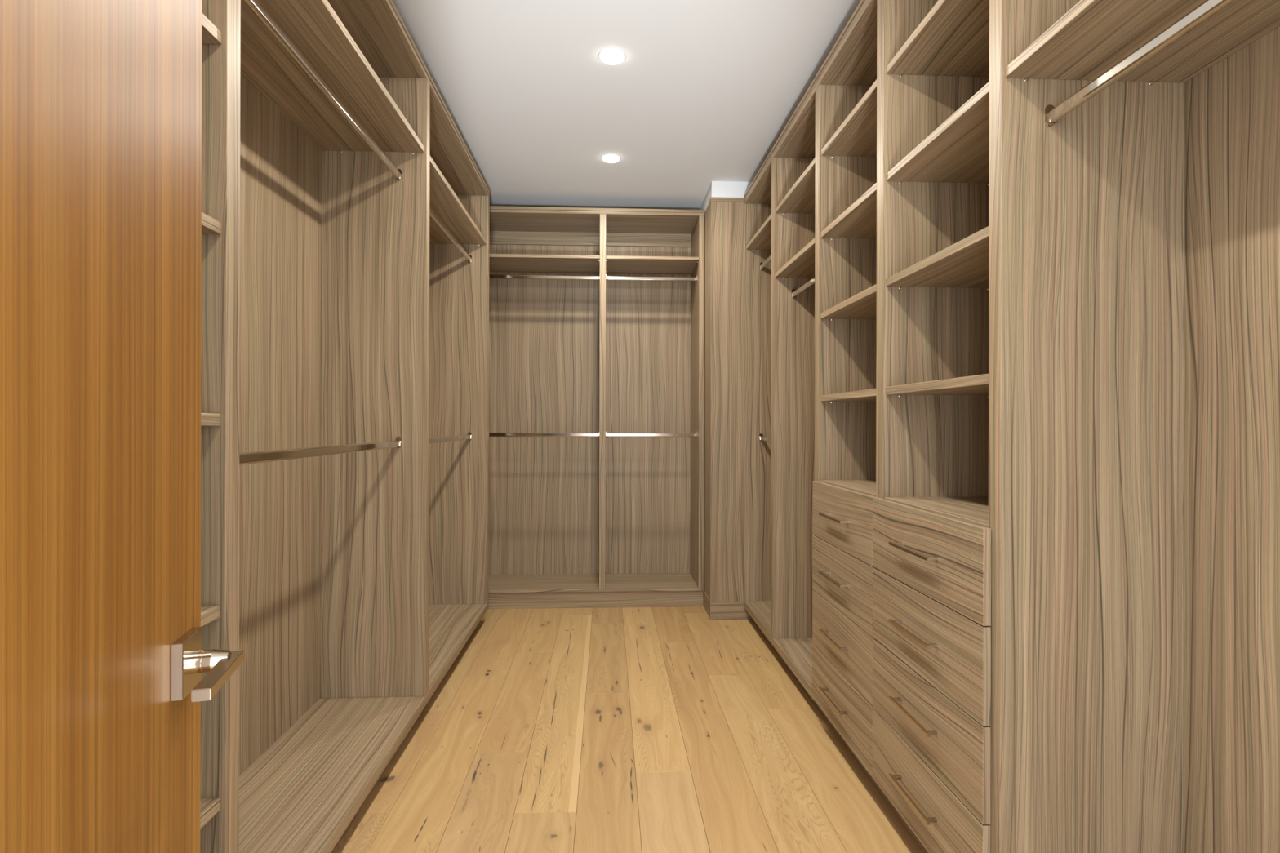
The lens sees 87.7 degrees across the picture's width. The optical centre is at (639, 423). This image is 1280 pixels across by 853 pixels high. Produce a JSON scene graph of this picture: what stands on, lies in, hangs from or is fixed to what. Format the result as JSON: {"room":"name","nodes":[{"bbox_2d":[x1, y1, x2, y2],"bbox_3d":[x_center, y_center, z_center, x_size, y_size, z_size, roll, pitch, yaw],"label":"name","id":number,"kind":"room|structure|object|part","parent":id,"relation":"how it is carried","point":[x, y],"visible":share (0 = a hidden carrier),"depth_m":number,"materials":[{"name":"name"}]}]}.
{"room":"walk-in closet","nodes":[
{"label":"walk-in closet","id":0,"kind":"room"},
{"bbox_2d":[392,0,860,209],"bbox_3d":[-0.053,-1.544,2.340,2.617,0.100,5.180,0,0,-3],"label":"ceiling","id":1,"kind":"structure","parent":0,"point":[703,91],"depth_m":2.93,"materials":[{"name":"white paint"}]},
{"bbox_2d":[600,153,621,163],"bbox_3d":[-0.163,-1.487,3.743,0.111,0.015,0.111,0,0,-3],"label":"recessed light","id":2,"kind":"object","parent":1,"relation":"in","point":[609,157],"visible":1,"depth_m":3.72,"materials":[{"name":"white ceramic"}]},
{"bbox_2d":[598,48,626,64],"bbox_3d":[-0.113,-1.487,2.708,0.111,0.015,0.111,0,0,-3],"label":"recessed light","id":3,"kind":"object","parent":1,"relation":"in","point":[610,55],"visible":1,"depth_m":2.69,"materials":[{"name":"white ceramic"}]},
{"bbox_2d":[699,181,751,212],"bbox_3d":[0.736,-1.444,4.488,0.628,0.098,0.744,0,0,-3],"label":"trim","id":4,"kind":"structure","parent":1,"relation":"attached to","point":[717,188],"depth_m":4.11,"materials":[{"name":"white paint"}]},
{"bbox_2d":[331,590,924,852],"bbox_3d":[-0.059,1.256,2.340,2.617,0.100,5.180,0,0,-3],"label":"floor","id":5,"kind":"structure","parent":0,"point":[614,730],"depth_m":2.46,"materials":[{"name":"brown wood"}]},
{"bbox_2d":[200,0,240,852],"bbox_3d":[-0.961,-0.103,0.576,0.429,2.614,1.445,0,0,-3],"label":"shelving","id":6,"kind":"object","parent":5,"relation":"on","point":[220,19],"visible":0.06,"depth_m":1.26,"materials":[{"name":"laminate"}]},
{"bbox_3d":[-0.960,0.718,0.573,0.400,0.024,1.356,0,0,-3],"label":"shelf","id":7,"kind":"part","parent":6,"relation":"part of","materials":[{"name":"laminate"}]},
{"bbox_3d":[-0.959,0.354,0.573,0.400,0.024,1.356,0,0,-3],"label":"shelf","id":8,"kind":"part","parent":6,"relation":"part of","materials":[{"name":"laminate"}]},
{"bbox_3d":[-0.958,-0.008,0.573,0.400,0.024,1.356,0,0,-3],"label":"shelf","id":9,"kind":"part","parent":6,"relation":"part of","materials":[{"name":"laminate"}]},
{"bbox_3d":[-0.957,-0.370,0.573,0.400,0.024,1.356,0,0,-3],"label":"shelf","id":10,"kind":"part","parent":6,"relation":"part of","materials":[{"name":"laminate"}]},
{"bbox_3d":[-0.957,-0.729,0.573,0.400,0.024,1.356,0,0,-3],"label":"shelf","id":11,"kind":"part","parent":6,"relation":"part of","materials":[{"name":"laminate"}]},
{"bbox_2d":[239,0,430,852],"bbox_3d":[-1.030,-0.103,1.993,0.429,2.614,1.392,0,0,-3],"label":"wardrobe","id":12,"kind":"object","parent":5,"relation":"on","point":[334,477],"visible":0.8,"depth_m":2.49,"materials":[{"name":"laminate"}]},
{"bbox_3d":[-1.236,-0.126,1.983,0.016,2.501,1.391,0,0,-3],"label":"panel","id":13,"kind":"part","parent":12,"relation":"part of","materials":[{"name":"laminate"}]},
{"bbox_3d":[-0.926,0.080,1.976,0.016,0.027,1.341,0,0,-3],"label":"hanging rod","id":14,"kind":"part","parent":12,"relation":"part of","materials":[{"name":"silver metal"}]},
{"bbox_3d":[-0.924,-0.983,1.976,0.016,0.027,1.341,0,0,-3],"label":"hanging rod","id":15,"kind":"part","parent":12,"relation":"part of","materials":[{"name":"silver metal"}]},
{"bbox_2d":[240,0,424,152],"bbox_3d":[-1.024,-1.091,1.971,0.400,0.024,1.345,0,0,-3],"label":"shelf","id":16,"kind":"object","parent":12,"relation":"attached to","point":[313,26],"depth_m":2.10,"materials":[{"name":"laminate"}]},
{"bbox_3d":[-1.026,1.104,1.993,0.410,0.038,1.392,0,0,-3],"label":"panel","id":17,"kind":"part","parent":12,"relation":"part of","materials":[{"name":"laminate"}]},
{"bbox_3d":[-1.056,-0.146,2.666,0.410,2.461,0.045,0,0,-3],"label":"panel","id":18,"kind":"part","parent":12,"relation":"part of","materials":[{"name":"laminate"}]},
{"bbox_3d":[-1.021,-1.384,1.993,0.410,0.016,1.391,0,0,-3],"label":"panel","id":19,"kind":"part","parent":12,"relation":"part of","materials":[{"name":"laminate"}]},
{"bbox_2d":[428,76,489,700],"bbox_3d":[-1.097,-0.103,3.369,0.429,2.614,1.363,0,0,-3],"label":"wardrobe","id":20,"kind":"object","parent":5,"relation":"on","point":[460,197],"visible":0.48,"depth_m":4.00,"materials":[{"name":"laminate"}]},
{"bbox_3d":[-0.991,0.079,3.352,0.016,0.027,1.312,0,0,-3],"label":"hanging rod","id":21,"kind":"part","parent":20,"relation":"part of","materials":[{"name":"silver metal"}]},
{"bbox_3d":[-0.989,-0.985,3.352,0.016,0.027,1.312,0,0,-3],"label":"hanging rod","id":22,"kind":"part","parent":20,"relation":"part of","materials":[{"name":"silver metal"}]},
{"bbox_2d":[429,155,486,244],"bbox_3d":[-1.092,-1.091,3.346,0.400,0.024,1.316,0,0,-3],"label":"shelf","id":23,"kind":"object","parent":20,"relation":"attached to","point":[444,202],"depth_m":3.47,"materials":[{"name":"laminate"}]},
{"bbox_3d":[-1.093,1.104,3.369,0.410,0.038,1.363,0,0,-3],"label":"panel","id":24,"kind":"part","parent":20,"relation":"part of","materials":[{"name":"laminate"}]},
{"bbox_3d":[-1.123,-0.146,4.027,0.410,2.461,0.045,0,0,-3],"label":"panel","id":25,"kind":"part","parent":20,"relation":"part of","materials":[{"name":"laminate"}]},
{"bbox_3d":[-1.088,-1.385,3.369,0.410,0.016,1.362,0,0,-3],"label":"panel","id":26,"kind":"part","parent":20,"relation":"part of","materials":[{"name":"laminate"}]},
{"bbox_2d":[488,205,704,608],"bbox_3d":[-0.470,-0.102,4.569,1.768,2.614,0.460,0,0,-3],"label":"wardrobe","id":27,"kind":"object","parent":5,"relation":"on","point":[597,315],"visible":0.74,"depth_m":4.78,"materials":[{"name":"laminate"}]},
{"bbox_3d":[-0.791,0.073,4.435,1.036,0.027,0.016,0,0,-3],"label":"hanging rod","id":28,"kind":"part","parent":27,"relation":"part of","materials":[{"name":"silver metal"}]},
{"bbox_3d":[-0.789,-0.977,4.435,1.036,0.027,0.016,0,0,-3],"label":"hanging rod","id":29,"kind":"part","parent":27,"relation":"part of","materials":[{"name":"silver metal"}]},
{"bbox_2d":[488,253,599,273],"bbox_3d":[-0.794,-1.092,4.548,1.040,0.020,0.435,0,0,-3],"label":"shelf","id":30,"kind":"object","parent":27,"relation":"attached to","point":[498,263],"depth_m":4.51,"materials":[{"name":"laminate"}]},
{"bbox_3d":[-0.804,-1.325,4.757,1.041,0.092,0.018,0,0,-3],"label":"nailing rail","id":31,"kind":"part","parent":27,"relation":"part of","materials":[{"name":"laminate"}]},
{"bbox_3d":[-0.473,1.089,4.562,1.694,0.019,0.440,0,0,-3],"label":"panel","id":32,"kind":"part","parent":27,"relation":"part of","materials":[{"name":"laminate"}]},
{"bbox_3d":[-0.468,-1.379,4.562,1.766,0.016,0.440,0,0,-3],"label":"panel","id":33,"kind":"part","parent":27,"relation":"part of","materials":[{"name":"laminate"}]},
{"bbox_3d":[-0.255,-0.145,4.573,0.041,2.450,0.440,0,0,-3],"label":"divider panel","id":34,"kind":"part","parent":27,"relation":"part of","materials":[{"name":"laminate"}]},
{"bbox_3d":[0.063,-1.324,4.799,0.610,0.092,0.018,0,0,-3],"label":"nailing rail","id":35,"kind":"part","parent":27,"relation":"part of","materials":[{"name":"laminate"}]},
{"bbox_3d":[0.075,0.075,4.477,0.605,0.027,0.016,0,0,-3],"label":"hanging rod","id":36,"kind":"part","parent":27,"relation":"part of","materials":[{"name":"silver metal"}]},
{"bbox_3d":[0.078,-0.975,4.477,0.605,0.027,0.016,0,0,-3],"label":"hanging rod","id":37,"kind":"part","parent":27,"relation":"part of","materials":[{"name":"silver metal"}]},
{"bbox_2d":[606,255,698,274],"bbox_3d":[0.072,-1.090,4.590,0.609,0.020,0.435,0,0,-3],"label":"shelf","id":38,"kind":"object","parent":27,"relation":"attached to","point":[615,264],"depth_m":4.53,"materials":[{"name":"laminate"}]},
{"bbox_3d":[0.394,-0.135,4.605,0.036,2.469,0.440,0,0,-3],"label":"panel","id":39,"kind":"part","parent":27,"relation":"part of","materials":[{"name":"laminate"}]},
{"bbox_2d":[703,196,751,620],"bbox_3d":[0.546,-0.093,4.436,0.262,2.600,0.673,0,0,-3],"label":"column","id":40,"kind":"structure","parent":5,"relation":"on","point":[724,217],"depth_m":4.10,"materials":[{"name":"laminate"}]},
{"bbox_3d":[0.431,-0.134,4.441,0.016,2.464,0.652,0,0,-3],"label":"panel","id":41,"kind":"part","parent":40,"relation":"part of","materials":[{"name":"laminate"}]},
{"bbox_3d":[0.552,-0.134,4.110,0.236,2.464,0.019,0,0,-3],"label":"panel","id":42,"kind":"part","parent":40,"relation":"part of","materials":[{"name":"laminate"}]},
{"bbox_2d":[743,151,781,657],"bbox_3d":[0.866,-0.099,3.778,0.426,2.614,0.674,0,0,-3],"label":"wardrobe","id":43,"kind":"object","parent":5,"relation":"on","point":[757,197],"visible":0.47,"depth_m":4.09,"materials":[{"name":"laminate"}]},
{"bbox_3d":[0.857,1.108,3.778,0.407,0.038,0.674,0,0,-3],"label":"panel","id":44,"kind":"part","parent":43,"relation":"part of","materials":[{"name":"laminate"}]},
{"bbox_3d":[0.844,-0.132,4.107,0.407,2.441,0.014,0,0,-3],"label":"panel","id":45,"kind":"part","parent":43,"relation":"part of","materials":[{"name":"laminate"}]},
{"bbox_3d":[0.863,-1.370,3.778,0.407,0.036,0.673,0,0,-3],"label":"panel","id":46,"kind":"part","parent":43,"relation":"part of","materials":[{"name":"laminate"}]},
{"bbox_2d":[746,213,771,249],"bbox_3d":[0.866,-1.081,3.771,0.398,0.024,0.659,0,0,-3],"label":"shelf","id":47,"kind":"object","parent":43,"relation":"attached to","point":[762,240],"depth_m":3.87,"materials":[{"name":"laminate"}]},
{"bbox_3d":[0.760,0.089,3.766,0.016,0.027,0.654,0,0,-3],"label":"hanging rod","id":48,"kind":"part","parent":43,"relation":"part of","materials":[{"name":"silver metal"}]},
{"bbox_3d":[0.763,-0.962,3.766,0.016,0.027,0.654,0,0,-3],"label":"hanging rod","id":49,"kind":"part","parent":43,"relation":"part of","materials":[{"name":"silver metal"}]},
{"bbox_2d":[770,78,827,720],"bbox_3d":[0.901,-0.099,3.079,0.426,2.614,0.725,0,0,-3],"label":"wardrobe","id":50,"kind":"object","parent":5,"relation":"on","point":[793,153],"visible":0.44,"depth_m":3.38,"materials":[{"name":"laminate"}]},
{"bbox_3d":[0.878,-0.132,3.417,0.407,2.441,0.049,0,0,-3],"label":"panel","id":51,"kind":"part","parent":50,"relation":"part of","materials":[{"name":"laminate"}]},
{"bbox_3d":[0.892,1.108,3.079,0.407,0.038,0.725,0,0,-3],"label":"panel","id":52,"kind":"part","parent":50,"relation":"part of","materials":[{"name":"laminate"}]},
{"bbox_3d":[0.897,-1.370,3.079,0.407,0.036,0.724,0,0,-3],"label":"panel","id":53,"kind":"part","parent":50,"relation":"part of","materials":[{"name":"laminate"}]},
{"bbox_2d":[774,237,814,278],"bbox_3d":[0.900,-0.753,3.055,0.398,0.024,0.674,0,0,-3],"label":"shelf","id":54,"kind":"object","parent":50,"relation":"attached to","point":[802,265],"depth_m":3.14,"materials":[{"name":"laminate"}]},
{"bbox_2d":[775,157,815,213],"bbox_3d":[0.901,-1.081,3.055,0.398,0.024,0.674,0,0,-3],"label":"shelf","id":55,"kind":"object","parent":50,"relation":"attached to","point":[800,198],"depth_m":3.15,"materials":[{"name":"laminate"}]},
{"bbox_3d":[0.797,-0.656,3.050,0.016,0.027,0.670,0,0,-3],"label":"hanging rod","id":56,"kind":"part","parent":50,"relation":"part of","materials":[{"name":"silver metal"}]},
{"bbox_2d":[812,0,1184,852],"bbox_3d":[0.926,-0.099,2.075,0.473,2.614,1.283,0,0,-3],"label":"tall cabinet","id":57,"kind":"object","parent":5,"relation":"on","point":[997,486],"visible":1,"depth_m":1.45,"materials":[{"name":"laminate"}]},
{"bbox_3d":[0.688,0.987,2.378,0.031,0.008,0.226,0,0,-3],"label":"drawer handle","id":58,"kind":"part","parent":57,"relation":"part of","materials":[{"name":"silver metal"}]},
{"bbox_3d":[0.688,0.770,2.378,0.031,0.008,0.226,0,0,-3],"label":"drawer handle","id":59,"kind":"part","parent":57,"relation":"part of","materials":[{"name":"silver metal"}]},
{"bbox_3d":[0.689,0.553,2.378,0.031,0.008,0.226,0,0,-3],"label":"drawer handle","id":60,"kind":"part","parent":57,"relation":"part of","materials":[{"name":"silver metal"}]},
{"bbox_3d":[0.689,0.335,2.378,0.031,0.008,0.226,0,0,-3],"label":"drawer handle","id":61,"kind":"part","parent":57,"relation":"part of","materials":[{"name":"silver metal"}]},
{"bbox_3d":[0.893,0.988,2.375,0.380,0.216,0.606,0,0,-3],"label":"drawer","id":62,"kind":"part","parent":57,"relation":"part of","materials":[{"name":"laminate"}]},
{"bbox_3d":[0.893,0.770,2.375,0.380,0.212,0.606,0,0,-3],"label":"drawer","id":63,"kind":"part","parent":57,"relation":"part of","materials":[{"name":"laminate"}]},
{"bbox_3d":[0.894,0.553,2.375,0.380,0.216,0.606,0,0,-3],"label":"drawer","id":64,"kind":"part","parent":57,"relation":"part of","materials":[{"name":"laminate"}]},
{"bbox_3d":[0.894,0.336,2.375,0.380,0.214,0.606,0,0,-3],"label":"drawer","id":65,"kind":"part","parent":57,"relation":"part of","materials":[{"name":"laminate"}]},
{"bbox_3d":[0.913,-0.132,2.691,0.407,2.441,0.051,0,0,-3],"label":"panel","id":66,"kind":"part","parent":57,"relation":"part of","materials":[{"name":"laminate"}]},
{"bbox_3d":[0.946,-1.370,2.076,0.407,0.036,1.282,0,0,-3],"label":"panel","id":67,"kind":"part","parent":57,"relation":"part of","materials":[{"name":"laminate"}]},
{"bbox_2d":[820,388,875,401],"bbox_3d":[0.932,-0.100,2.381,0.398,0.024,0.568,0,0,-3],"label":"shelf","id":68,"kind":"object","parent":57,"relation":"attached to","point":[867,395],"depth_m":2.43,"materials":[{"name":"laminate"}]},
{"bbox_2d":[820,284,876,319],"bbox_3d":[0.932,-0.430,2.381,0.398,0.024,0.568,0,0,-3],"label":"shelf","id":69,"kind":"object","parent":57,"relation":"attached to","point":[863,305],"depth_m":2.45,"materials":[{"name":"laminate"}]},
{"bbox_2d":[821,182,876,238],"bbox_3d":[0.933,-0.752,2.381,0.398,0.024,0.568,0,0,-3],"label":"shelf","id":70,"kind":"object","parent":57,"relation":"attached to","point":[859,220],"depth_m":2.45,"materials":[{"name":"laminate"}]},
{"bbox_2d":[821,79,876,156],"bbox_3d":[0.934,-1.079,2.381,0.398,0.024,0.568,0,0,-3],"label":"shelf","id":71,"kind":"object","parent":57,"relation":"attached to","point":[856,136],"depth_m":2.46,"materials":[{"name":"laminate"}]},
{"bbox_3d":[0.718,0.987,1.760,0.031,0.008,0.226,0,0,-3],"label":"drawer handle","id":72,"kind":"part","parent":57,"relation":"part of","materials":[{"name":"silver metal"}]},
{"bbox_3d":[0.719,0.770,1.760,0.031,0.008,0.226,0,0,-3],"label":"drawer handle","id":73,"kind":"part","parent":57,"relation":"part of","materials":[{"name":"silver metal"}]},
{"bbox_3d":[0.719,0.553,1.760,0.031,0.008,0.226,0,0,-3],"label":"drawer handle","id":74,"kind":"part","parent":57,"relation":"part of","materials":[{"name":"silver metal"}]},
{"bbox_3d":[0.719,0.335,1.760,0.031,0.008,0.226,0,0,-3],"label":"drawer handle","id":75,"kind":"part","parent":57,"relation":"part of","materials":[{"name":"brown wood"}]},
{"bbox_3d":[0.923,0.988,1.767,0.380,0.216,0.605,0,0,-3],"label":"drawer","id":76,"kind":"part","parent":57,"relation":"part of","materials":[{"name":"laminate"}]},
{"bbox_3d":[0.923,0.770,1.767,0.380,0.212,0.605,0,0,-3],"label":"drawer","id":77,"kind":"part","parent":57,"relation":"part of","materials":[{"name":"laminate"}]},
{"bbox_3d":[0.924,0.553,1.767,0.380,0.216,0.605,0,0,-3],"label":"drawer","id":78,"kind":"part","parent":57,"relation":"part of","materials":[{"name":"laminate"}]},
{"bbox_3d":[0.924,0.336,1.767,0.380,0.214,0.605,0,0,-3],"label":"drawer","id":79,"kind":"part","parent":57,"relation":"part of","materials":[{"name":"laminate"}]},
{"bbox_3d":[0.944,-0.132,2.071,0.407,2.441,0.051,0,0,-3],"label":"panel","id":80,"kind":"part","parent":57,"relation":"part of","materials":[{"name":"laminate"}]},
{"bbox_2d":[885,373,988,395],"bbox_3d":[0.962,-0.100,1.764,0.398,0.024,0.563,0,0,-3],"label":"shelf","id":81,"kind":"object","parent":57,"relation":"attached to","point":[978,384],"depth_m":1.77,"materials":[{"name":"laminate"}]},
{"bbox_2d":[885,225,989,288],"bbox_3d":[0.963,-0.430,1.764,0.398,0.024,0.563,0,0,-3],"label":"shelf","id":82,"kind":"object","parent":57,"relation":"attached to","point":[964,264],"depth_m":1.82,"materials":[{"name":"laminate"}]},
{"bbox_2d":[885,81,989,182],"bbox_3d":[0.963,-0.752,1.764,0.398,0.024,0.563,0,0,-3],"label":"shelf","id":83,"kind":"object","parent":57,"relation":"attached to","point":[957,151],"depth_m":1.82,"materials":[{"name":"laminate"}]},
{"bbox_2d":[886,0,989,76],"bbox_3d":[0.964,-1.079,1.764,0.398,0.024,0.563,0,0,-3],"label":"shelf","id":84,"kind":"object","parent":57,"relation":"attached to","point":[953,39],"depth_m":1.88,"materials":[{"name":"laminate"}]},
{"bbox_3d":[0.974,-0.132,1.458,0.407,2.441,0.046,0,0,-3],"label":"panel","id":85,"kind":"part","parent":57,"relation":"part of","materials":[{"name":"laminate"}]},
{"bbox_3d":[1.155,-0.111,2.087,0.016,2.481,1.282,0,0,-3],"label":"panel","id":86,"kind":"part","parent":57,"relation":"part of","materials":[{"name":"laminate"}]},
{"bbox_2d":[1005,0,1279,852],"bbox_3d":[1.018,-0.099,0.694,0.426,2.614,1.486,0,0,-3],"label":"wardrobe","id":87,"kind":"object","parent":5,"relation":"on","point":[1225,54],"visible":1,"depth_m":1.32,"materials":[{"name":"laminate"}]},
{"bbox_3d":[0.914,-0.655,0.709,0.016,0.027,1.440,0,0,-3],"label":"hanging rod","id":88,"kind":"part","parent":87,"relation":"part of","materials":[{"name":"silver metal"}]},
{"bbox_2d":[1005,0,1279,82],"bbox_3d":[1.015,-0.751,0.713,0.398,0.024,1.444,0,0,-3],"label":"shelf","id":89,"kind":"object","parent":87,"relation":"attached to","point":[1092,37],"depth_m":1.28,"materials":[{"name":"laminate"}]},
{"bbox_3d":[1.222,-0.111,0.704,0.016,2.481,1.485,0,0,-3],"label":"panel","id":90,"kind":"part","parent":87,"relation":"part of","materials":[{"name":"laminate"}]},
{"bbox_3d":[0.178,-0.004,-0.179,0.862,2.420,0.125,0,0,-3],"label":"trim","id":91,"kind":"structure","parent":0,"visible":0},
{"bbox_2d":[0,0,244,852],"bbox_3d":[-0.353,0.001,0.281,0.140,2.392,0.840,0,0,-17],"label":"door","id":92,"kind":"structure","parent":91,"relation":"attached to","point":[104,661],"depth_m":0.49,"materials":[{"name":"brown wood"}]},
{"bbox_3d":[-0.434,0.229,0.639,0.010,0.053,0.053,0,0,-16],"label":"handle","id":93,"kind":"part","parent":92,"relation":"part of","materials":[{"name":"silver metal"}]},
{"bbox_3d":[-0.387,0.231,0.615,0.015,0.010,0.100,0,0,-16],"label":"lever","id":94,"kind":"part","parent":92,"relation":"part of","materials":[{"name":"silver metal"}]}
]}

